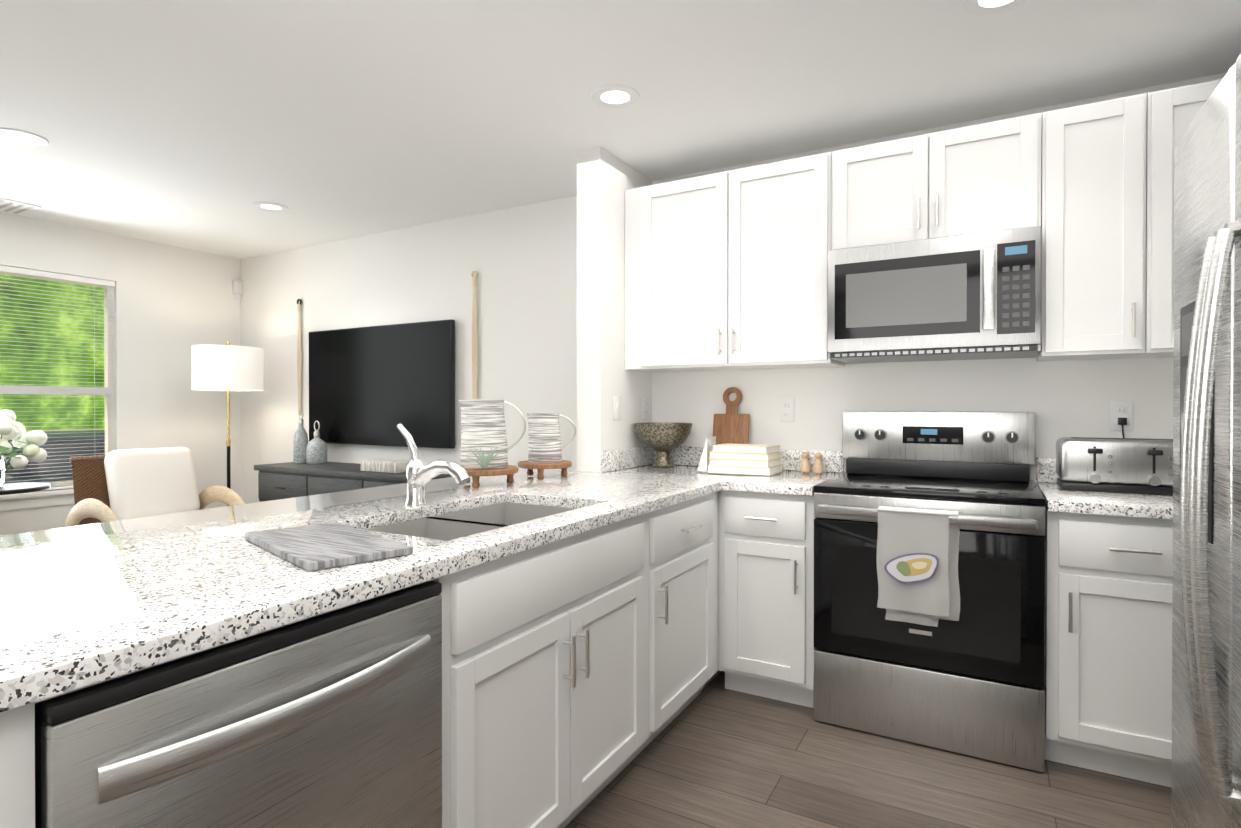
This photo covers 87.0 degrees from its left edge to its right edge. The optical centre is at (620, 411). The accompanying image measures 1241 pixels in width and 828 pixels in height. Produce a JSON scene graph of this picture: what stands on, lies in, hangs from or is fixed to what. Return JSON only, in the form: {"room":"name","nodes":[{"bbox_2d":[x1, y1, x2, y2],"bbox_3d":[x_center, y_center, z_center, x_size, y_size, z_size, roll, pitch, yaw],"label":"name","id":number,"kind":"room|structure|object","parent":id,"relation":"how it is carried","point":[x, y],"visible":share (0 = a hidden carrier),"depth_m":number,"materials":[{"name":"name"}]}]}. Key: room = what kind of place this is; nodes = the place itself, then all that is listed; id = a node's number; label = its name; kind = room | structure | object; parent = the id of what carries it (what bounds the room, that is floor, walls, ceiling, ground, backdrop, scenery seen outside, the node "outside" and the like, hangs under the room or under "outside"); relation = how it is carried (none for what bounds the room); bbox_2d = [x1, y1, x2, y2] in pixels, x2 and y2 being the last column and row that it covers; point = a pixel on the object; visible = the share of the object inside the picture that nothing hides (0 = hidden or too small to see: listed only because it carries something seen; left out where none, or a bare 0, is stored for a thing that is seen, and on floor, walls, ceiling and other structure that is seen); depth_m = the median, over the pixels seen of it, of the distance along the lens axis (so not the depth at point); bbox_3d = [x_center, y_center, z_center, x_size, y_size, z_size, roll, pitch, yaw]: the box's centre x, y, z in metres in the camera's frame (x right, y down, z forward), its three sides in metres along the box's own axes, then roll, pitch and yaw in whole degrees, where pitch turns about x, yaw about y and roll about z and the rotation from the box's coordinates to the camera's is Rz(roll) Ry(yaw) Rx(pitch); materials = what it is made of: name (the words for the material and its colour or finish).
{"room":"kitchen","nodes":[
{"label":"kitchen","id":0,"kind":"room"},
{"bbox_2d":[0,212,240,535],"bbox_3d":[-4.860,-0.027,2.647,0.120,2.460,6.600,0,0,29],"label":"wall","id":1,"kind":"structure","parent":0,"point":[175,304],"depth_m":4.94,"materials":[{"name":"white paint"}]},
{"bbox_2d":[0,264,117,510],"bbox_3d":[-4.096,-0.150,3.932,0.120,1.570,1.890,0,0,29],"label":"window unit","id":2,"kind":"structure","parent":1,"relation":"in","point":[64,493],"depth_m":4.46,"materials":[{"name":"white"}]},
{"bbox_2d":[232,280,242,298],"bbox_3d":[-3.184,-1.008,5.443,0.048,0.150,0.067,0,0,29],"label":"sensor","id":3,"kind":"object","parent":1,"relation":"attached to","point":[237,287],"visible":0.98,"depth_m":5.42,"materials":[{"name":"white plastic"}]},
{"bbox_2d":[577,146,651,471],"bbox_3d":[-0.019,-0.031,3.393,0.135,2.460,0.550,0,0,29],"label":"wall","id":4,"kind":"structure","parent":0,"point":[606,179],"depth_m":3.17,"materials":[{"name":"white paint"}]},
{"bbox_2d":[613,396,620,419],"bbox_3d":[-0.013,-0.016,3.252,0.010,0.116,0.072,0,0,29],"label":"switch plate","id":5,"kind":"object","parent":4,"relation":"attached to","point":[616,407],"visible":1,"depth_m":3.24,"materials":[{"name":"white plastic"}]},
{"bbox_2d":[601,446,655,471],"bbox_3d":[0.050,0.239,3.353,0.020,0.100,0.551,0,0,29],"label":"backsplash","id":6,"kind":"structure","parent":4,"relation":"attached to","point":[611,460],"depth_m":3.30,"materials":[{"name":"white stone"}]},
{"bbox_2d":[642,397,648,418],"bbox_3d":[0.138,-0.017,3.523,0.008,0.116,0.072,0,0,29],"label":"electrical outlet plate","id":7,"kind":"object","parent":4,"relation":"attached to","point":[645,407],"visible":1,"depth_m":3.51,"materials":[{"name":"white plastic"}]},
{"bbox_2d":[0,0,1240,258],"bbox_3d":[-1.897,-1.297,0.972,6.920,0.100,6.840,0,0,29],"label":"ceiling","id":8,"kind":"structure","parent":0,"point":[198,124],"depth_m":2.55,"materials":[{"name":"white paint"}]},
{"bbox_2d":[0,198,41,214],"bbox_3d":[-3.786,-1.257,3.958,0.300,0.013,0.350,0,0,29],"label":"ceiling vent","id":9,"kind":"object","parent":8,"relation":"in","point":[13,206],"visible":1,"depth_m":4.02,"materials":[{"name":"white"}]},
{"bbox_2d":[0,128,48,145],"bbox_3d":[-2.751,-1.256,3.002,0.196,0.006,0.196,0,0,29],"label":"recessed light","id":10,"kind":"object","parent":8,"relation":"in","point":[20,135],"visible":0.96,"depth_m":3.00,"materials":[{"name":"white"}]},
{"bbox_2d":[253,202,288,211],"bbox_3d":[-2.163,-1.262,4.048,0.196,0.006,0.196,0,0,29],"label":"recessed light","id":11,"kind":"object","parent":8,"relation":"in","point":[274,207],"visible":0.96,"depth_m":4.04,"materials":[{"name":"white"}]},
{"bbox_2d":[591,84,639,108],"bbox_3d":[-0.021,-1.254,2.613,0.196,0.006,0.196,0,0,29],"label":"recessed light","id":12,"kind":"object","parent":8,"relation":"in","point":[613,94],"visible":1,"depth_m":2.60,"materials":[{"name":"white"}]},
{"bbox_2d":[963,0,1026,14],"bbox_3d":[1.143,-1.250,1.969,0.196,0.006,0.196,0,0,29],"label":"recessed light","id":13,"kind":"object","parent":8,"relation":"in","point":[974,7],"visible":1,"depth_m":2.02,"materials":[{"name":"white"}]},
{"bbox_2d":[240,72,1226,503],"bbox_3d":[-0.249,-0.034,3.907,6.920,2.460,0.120,0,0,29],"label":"wall","id":14,"kind":"structure","parent":0,"point":[522,260],"depth_m":3.98,"materials":[{"name":"white paint"}]},
{"bbox_2d":[297,299,301,415],"bbox_3d":[-2.492,-0.371,5.079,0.050,0.999,0.025,0,0,29],"label":"macrame hanging","id":15,"kind":"object","parent":14,"relation":"hanging from","point":[299,363],"visible":0.88,"depth_m":5.07,"materials":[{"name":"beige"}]},
{"bbox_2d":[309,319,454,448],"bbox_3d":[-1.719,-0.179,4.628,1.450,0.840,0.060,0,0,29],"label":"tv","id":16,"kind":"object","parent":14,"relation":"attached to","point":[374,385],"visible":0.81,"depth_m":4.55,"materials":[{"name":"black plastic"}]},
{"bbox_2d":[471,271,477,398],"bbox_3d":[-0.936,-0.353,4.203,0.050,1.094,0.025,0,0,29],"label":"macrame hanging","id":17,"kind":"object","parent":14,"relation":"hanging from","point":[474,351],"visible":0.71,"depth_m":4.20,"materials":[{"name":"beige fabric"}]},
{"bbox_2d":[625,151,843,371],"bbox_3d":[0.536,-0.665,3.199,1.014,0.910,0.331,0,0,29],"label":"upper cabinet","id":18,"kind":"object","parent":14,"relation":"attached to","point":[726,270],"depth_m":3.02,"materials":[{"name":"white wood"}]},
{"bbox_2d":[780,398,793,421],"bbox_3d":[0.821,-0.005,3.230,0.072,0.116,0.008,0,0,29],"label":"electrical outlet plate","id":19,"kind":"object","parent":14,"relation":"attached to","point":[786,409],"visible":1,"depth_m":3.23,"materials":[{"name":"white plastic"}]},
{"bbox_2d":[656,446,1058,483],"bbox_3d":[1.406,0.242,2.895,2.792,0.100,0.020,0,0,29],"label":"backsplash","id":20,"kind":"structure","parent":14,"relation":"attached to","point":[831,461],"depth_m":3.16,"materials":[{"name":"white stone"}]},
{"bbox_2d":[833,111,1048,249],"bbox_3d":[1.313,-0.898,2.760,0.762,0.440,0.331,0,0,29],"label":"upper cabinet","id":21,"kind":"object","parent":14,"relation":"attached to","point":[989,176],"depth_m":2.59,"materials":[{"name":"white wood"}]},
{"bbox_2d":[827,226,1041,363],"bbox_3d":[1.285,-0.447,2.714,0.754,0.449,0.444,0,0,29],"label":"microwave","id":22,"kind":"object","parent":21,"relation":"attached to","point":[970,297],"visible":1,"depth_m":2.54,"materials":[{"name":"silver metal"}]},
{"bbox_2d":[1036,87,1180,360],"bbox_3d":[1.811,-0.661,2.481,0.376,0.910,0.331,0,0,29],"label":"upper cabinet","id":23,"kind":"object","parent":14,"relation":"attached to","point":[1107,254],"depth_m":2.34,"materials":[{"name":"white wood"}]},
{"bbox_2d":[1110,401,1132,430],"bbox_3d":[1.976,0.018,2.580,0.072,0.116,0.008,0,0,29],"label":"electrical outlet plate","id":24,"kind":"object","parent":14,"relation":"attached to","point":[1121,409],"visible":0.94,"depth_m":2.58,"materials":[{"name":"white plastic"}]},
{"bbox_2d":[1173,79,1221,356],"bbox_3d":[2.201,-0.660,2.261,0.789,0.910,0.331,0,0,29],"label":"upper cabinet","id":25,"kind":"object","parent":14,"relation":"attached to","point":[1194,96],"depth_m":2.22,"materials":[{"name":"white wood"}]},
{"bbox_2d":[565,671,1171,827],"bbox_3d":[-1.897,1.263,0.987,6.920,0.100,6.840,0,0,29],"label":"floor","id":26,"kind":"structure","parent":0,"point":[714,753],"depth_m":2.11,"materials":[{"name":"brown wood"}]},
{"bbox_2d":[0,482,50,494],"bbox_3d":[-3.666,0.824,3.816,0.524,0.760,0.524,0,0,29],"label":"side table","id":27,"kind":"object","parent":26,"relation":"on","point":[15,488],"visible":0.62,"depth_m":3.83,"materials":[{"name":"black metal"}]},
{"bbox_2d":[0,409,47,486],"bbox_3d":[-3.635,0.216,3.792,0.527,0.454,0.528,0,0,29],"label":"flower vase","id":28,"kind":"object","parent":27,"relation":"on","point":[29,443],"visible":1,"depth_m":3.85,"materials":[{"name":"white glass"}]},
{"bbox_2d":[64,491,135,526],"bbox_3d":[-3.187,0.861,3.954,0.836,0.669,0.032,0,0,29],"label":"chair","id":29,"kind":"object","parent":26,"relation":"on","point":[88,509],"depth_m":4.09,"materials":[{"name":"beige fabric"}]},
{"bbox_2d":[70,447,243,517],"bbox_3d":[-3.044,0.583,4.302,0.714,0.660,0.691,0,0,29],"label":"chair","id":30,"kind":"object","parent":26,"relation":"on","point":[120,484],"depth_m":4.37,"materials":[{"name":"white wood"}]},
{"bbox_2d":[192,341,262,505],"bbox_3d":[-2.907,0.335,4.855,0.456,1.710,0.456,0,0,29],"label":"floor lamp","id":31,"kind":"object","parent":26,"relation":"on","point":[228,367],"visible":0.79,"depth_m":4.67,"materials":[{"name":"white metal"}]},
{"bbox_2d":[35,581,441,827],"bbox_3d":[-0.762,0.781,1.198,0.659,0.860,0.642,0,0,29],"label":"dishwasher","id":32,"kind":"object","parent":26,"relation":"on","point":[332,719],"visible":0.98,"depth_m":1.01,"materials":[{"name":"silver metal"}]},
{"bbox_2d":[254,462,451,501],"bbox_3d":[-1.739,0.787,4.384,1.700,0.812,0.464,0,0,29],"label":"console table","id":33,"kind":"object","parent":26,"relation":"on","point":[278,481],"visible":0.35,"depth_m":4.35,"materials":[{"name":"grey wood"}]},
{"bbox_2d":[293,409,307,462],"bbox_3d":[-2.337,0.181,4.786,0.100,0.392,0.100,0,0,29],"label":"bottle","id":34,"kind":"object","parent":33,"relation":"on","point":[300,442],"visible":0.96,"depth_m":4.75,"materials":[{"name":"ceramic"}]},
{"bbox_2d":[306,421,326,463],"bbox_3d":[-2.209,0.223,4.760,0.140,0.308,0.140,0,0,29],"label":"bottle","id":35,"kind":"object","parent":33,"relation":"on","point":[316,450],"visible":1,"depth_m":4.71,"materials":[{"name":"ceramic"}]},
{"bbox_2d":[361,459,410,472],"bbox_3d":[-1.476,0.350,4.176,0.320,0.062,0.180,0,0,29],"label":"decorative box","id":36,"kind":"object","parent":33,"relation":"on","point":[390,466],"visible":0.81,"depth_m":4.09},
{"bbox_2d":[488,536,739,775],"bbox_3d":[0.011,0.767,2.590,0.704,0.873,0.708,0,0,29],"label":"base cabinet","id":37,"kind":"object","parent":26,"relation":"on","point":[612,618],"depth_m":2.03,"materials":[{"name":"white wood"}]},
{"bbox_2d":[0,464,842,827],"bbox_3d":[-0.349,0.314,2.105,1.478,0.035,3.117,0,0,29],"label":"countertop","id":38,"kind":"structure","parent":37,"relation":"on","point":[82,606],"depth_m":1.44,"materials":[{"name":"white stone"}]},
{"bbox_2d":[245,522,412,570],"bbox_3d":[-0.668,0.287,1.460,0.210,0.023,0.458,0,0,-44],"label":"marble board","id":39,"kind":"object","parent":38,"relation":"on","point":[307,547],"visible":1,"depth_m":1.38,"materials":[{"name":"grey stone"}]},
{"bbox_2d":[368,512,503,535],"bbox_3d":[-0.504,0.429,1.780,0.442,0.215,0.364,0,0,29],"label":"sink","id":40,"kind":"object","parent":38,"relation":"in","point":[434,525],"depth_m":2.00,"materials":[{"name":"grey metal"}]},
{"bbox_2d":[397,424,475,507],"bbox_3d":[-0.576,0.168,2.030,0.270,0.258,0.072,0,0,29],"label":"faucet","id":41,"kind":"object","parent":38,"relation":"on","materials":[{"name":"silver metal"}]},
{"bbox_2d":[458,399,525,487],"bbox_3d":[-0.541,0.123,2.595,0.290,0.339,0.295,0,0,29],"label":"pitcher","id":42,"kind":"object","parent":38,"relation":"on","point":[484,449],"visible":0.94,"depth_m":2.54,"materials":[{"name":"white ceramic"}]},
{"bbox_2d":[464,500,571,511],"bbox_3d":[-0.318,0.427,2.111,0.442,0.215,0.368,0,0,29],"label":"sink","id":43,"kind":"object","parent":38,"relation":"in","point":[508,505],"depth_m":2.31,"materials":[{"name":"grey metal"}]},
{"bbox_2d":[518,413,575,478],"bbox_3d":[-0.331,0.149,2.899,0.248,0.282,0.240,0,0,29],"label":"pitcher","id":44,"kind":"object","parent":38,"relation":"on","point":[545,448],"visible":1,"depth_m":2.84,"materials":[{"name":"white ceramic"}]},
{"bbox_2d":[634,422,692,467],"bbox_3d":[0.219,0.175,3.364,0.304,0.226,0.304,0,0,29],"label":"footed bowl","id":45,"kind":"object","parent":38,"relation":"on","point":[662,439],"visible":0.98,"depth_m":3.27,"materials":[{"name":"stone"}]},
{"bbox_2d":[713,387,749,444],"bbox_3d":[0.560,0.081,3.317,0.190,0.409,0.081,0,0,29],"label":"cutting board","id":46,"kind":"object","parent":38,"relation":"on","point":[731,425],"visible":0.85,"depth_m":3.31,"materials":[{"name":"brown wood"}]},
{"bbox_2d":[697,436,781,475],"bbox_3d":[0.561,0.206,3.117,0.369,0.165,0.225,0,0,29],"label":"books","id":47,"kind":"object","parent":38,"relation":"on","point":[749,459],"visible":1,"depth_m":3.03,"materials":[{"name":"beige paper"}]},
{"bbox_2d":[800,452,822,472],"bbox_3d":[0.904,0.241,3.093,0.106,0.097,0.046,0,0,29],"label":"shakers","id":48,"kind":"object","parent":38,"relation":"on","point":[817,467],"visible":1,"depth_m":3.08,"materials":[{"name":"brown wood"}]},
{"bbox_2d":[740,492,815,707],"bbox_3d":[0.733,0.765,2.928,0.398,0.873,0.626,0,0,29],"label":"base cabinet","id":49,"kind":"object","parent":26,"relation":"on","point":[777,649],"depth_m":2.64,"materials":[{"name":"white wood"}]},
{"bbox_2d":[813,411,1045,771],"bbox_3d":[1.214,0.603,2.594,0.756,1.200,0.716,0,0,29],"label":"range","id":50,"kind":"object","parent":26,"relation":"on","point":[929,578],"visible":1,"depth_m":2.35,"materials":[{"name":"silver metal"}]},
{"bbox_2d":[876,506,960,626],"bbox_3d":[1.048,0.548,2.308,0.268,0.403,0.056,0,0,29],"label":"towel","id":51,"kind":"object","parent":50,"relation":"hanging from","point":[918,551],"depth_m":2.29,"materials":[{"name":"white fabric"}]},
{"bbox_2d":[1044,504,1172,787],"bbox_3d":[1.774,0.768,2.342,0.455,0.873,0.626,0,0,29],"label":"base cabinet","id":52,"kind":"object","parent":26,"relation":"on","point":[1109,579],"depth_m":2.11,"materials":[{"name":"white wood"}]},
{"bbox_2d":[1036,480,1172,519],"bbox_3d":[2.020,0.313,2.191,1.030,0.035,0.642,0,0,29],"label":"countertop","id":53,"kind":"structure","parent":52,"relation":"on","point":[1085,503],"depth_m":2.14,"materials":[{"name":"white stone"}]},
{"bbox_2d":[1056,437,1172,494],"bbox_3d":[1.854,0.197,2.416,0.400,0.192,0.227,0,0,29],"label":"toaster","id":54,"kind":"object","parent":53,"relation":"on","point":[1133,465],"visible":0.75,"depth_m":2.36,"materials":[{"name":"silver metal"}]},
{"bbox_2d":[1118,418,1126,437],"bbox_3d":[1.970,0.131,2.531,0.067,0.210,0.082,0,0,29],"label":"cord","id":55,"kind":"object","parent":54,"relation":"attached to","point":[1122,421],"visible":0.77,"depth_m":2.56,"materials":[{"name":"black plastic"}]},
{"bbox_2d":[1171,54,1240,827],"bbox_3d":[1.299,0.324,0.811,0.903,1.780,0.910,0,0,29],"label":"fridge","id":56,"kind":"object","parent":26,"relation":"on","point":[1206,693],"visible":1,"depth_m":1.09,"materials":[{"name":"silver metal"}]},
{"label":"outside","id":57,"kind":"structure","parent":0,"visible":0},
{"bbox_2d":[0,274,104,482],"bbox_3d":[-7.798,-2.309,4.632,6.800,11.000,18.000,0,0,29],"label":"window view","id":58,"kind":"object","parent":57,"point":[94,423],"depth_m":9.88,"materials":[{"name":"green plant"}]}
]}

